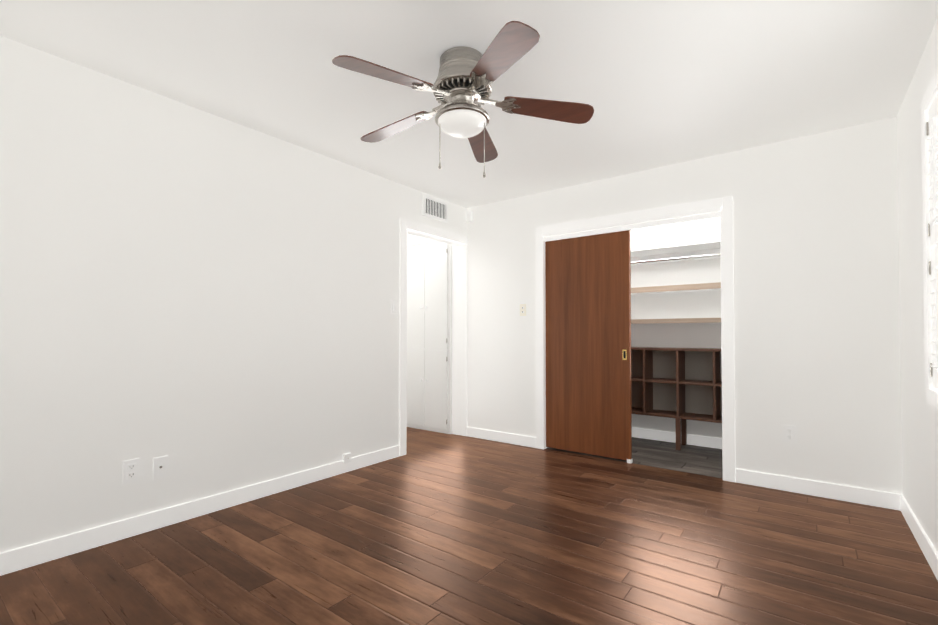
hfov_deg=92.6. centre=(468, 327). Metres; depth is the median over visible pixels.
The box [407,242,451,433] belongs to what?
door
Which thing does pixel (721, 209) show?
trim
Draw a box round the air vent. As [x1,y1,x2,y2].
[422,194,447,222]
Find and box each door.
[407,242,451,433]
[545,230,631,462]
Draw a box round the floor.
[0,427,937,624]
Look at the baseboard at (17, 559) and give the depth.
2.53 m
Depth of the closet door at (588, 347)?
4.00 m
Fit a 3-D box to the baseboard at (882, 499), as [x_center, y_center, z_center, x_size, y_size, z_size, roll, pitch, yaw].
[1.318,1.094,3.766,3.370,0.100,0.013,-1,-1,37]
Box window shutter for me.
[921,69,937,408]
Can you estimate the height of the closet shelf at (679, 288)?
0.054 m
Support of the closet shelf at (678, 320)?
attached to the wall at (697, 304)
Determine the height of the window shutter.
1.355 m
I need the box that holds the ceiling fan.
[332,21,593,177]
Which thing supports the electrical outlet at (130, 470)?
attached to the wall at (201, 299)
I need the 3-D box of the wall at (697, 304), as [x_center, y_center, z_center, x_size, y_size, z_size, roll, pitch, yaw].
[1.987,-0.062,4.647,2.740,2.440,0.120,-1,-1,37]
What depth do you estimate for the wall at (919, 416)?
2.38 m
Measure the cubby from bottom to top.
0.950 m
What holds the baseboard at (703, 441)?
attached to the wall at (697, 304)
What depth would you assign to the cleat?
4.48 m
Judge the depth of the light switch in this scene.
4.38 m
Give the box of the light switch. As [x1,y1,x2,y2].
[520,304,525,315]
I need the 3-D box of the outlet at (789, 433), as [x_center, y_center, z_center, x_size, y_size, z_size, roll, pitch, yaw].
[2.214,0.738,3.098,0.072,0.118,0.010,-1,-1,37]
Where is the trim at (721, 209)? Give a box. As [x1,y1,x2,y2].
[535,196,735,481]
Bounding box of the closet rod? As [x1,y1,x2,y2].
[631,253,720,263]
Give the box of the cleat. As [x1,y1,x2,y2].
[631,248,720,265]
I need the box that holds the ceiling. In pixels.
[0,0,937,207]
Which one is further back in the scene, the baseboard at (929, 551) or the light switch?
the light switch
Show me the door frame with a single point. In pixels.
(458, 243)
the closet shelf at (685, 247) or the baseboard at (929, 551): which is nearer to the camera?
the baseboard at (929, 551)
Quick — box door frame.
[399,218,467,455]
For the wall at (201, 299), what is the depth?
2.57 m
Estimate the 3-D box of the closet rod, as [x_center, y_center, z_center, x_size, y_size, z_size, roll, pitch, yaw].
[1.776,-0.646,4.377,2.500,0.032,0.032,-1,-1,37]
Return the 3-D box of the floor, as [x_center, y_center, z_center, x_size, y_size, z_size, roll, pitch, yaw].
[-0.126,1.180,2.888,4.860,0.100,5.440,-1,-1,37]
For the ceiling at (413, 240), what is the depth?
5.17 m
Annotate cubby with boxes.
[631,347,721,449]
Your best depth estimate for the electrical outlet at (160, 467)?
2.52 m
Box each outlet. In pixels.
[123,458,138,483]
[153,456,167,479]
[343,453,350,462]
[783,425,795,442]
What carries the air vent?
in the wall at (201, 299)
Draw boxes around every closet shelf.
[631,239,720,256]
[631,282,720,294]
[631,318,720,323]
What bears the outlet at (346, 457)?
attached to the wall at (201, 299)
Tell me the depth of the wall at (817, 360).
3.12 m
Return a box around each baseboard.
[0,445,399,575]
[467,427,902,510]
[632,427,721,448]
[900,495,937,579]
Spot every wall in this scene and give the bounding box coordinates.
[0,35,466,552]
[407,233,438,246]
[467,117,902,493]
[631,218,721,437]
[897,18,937,552]

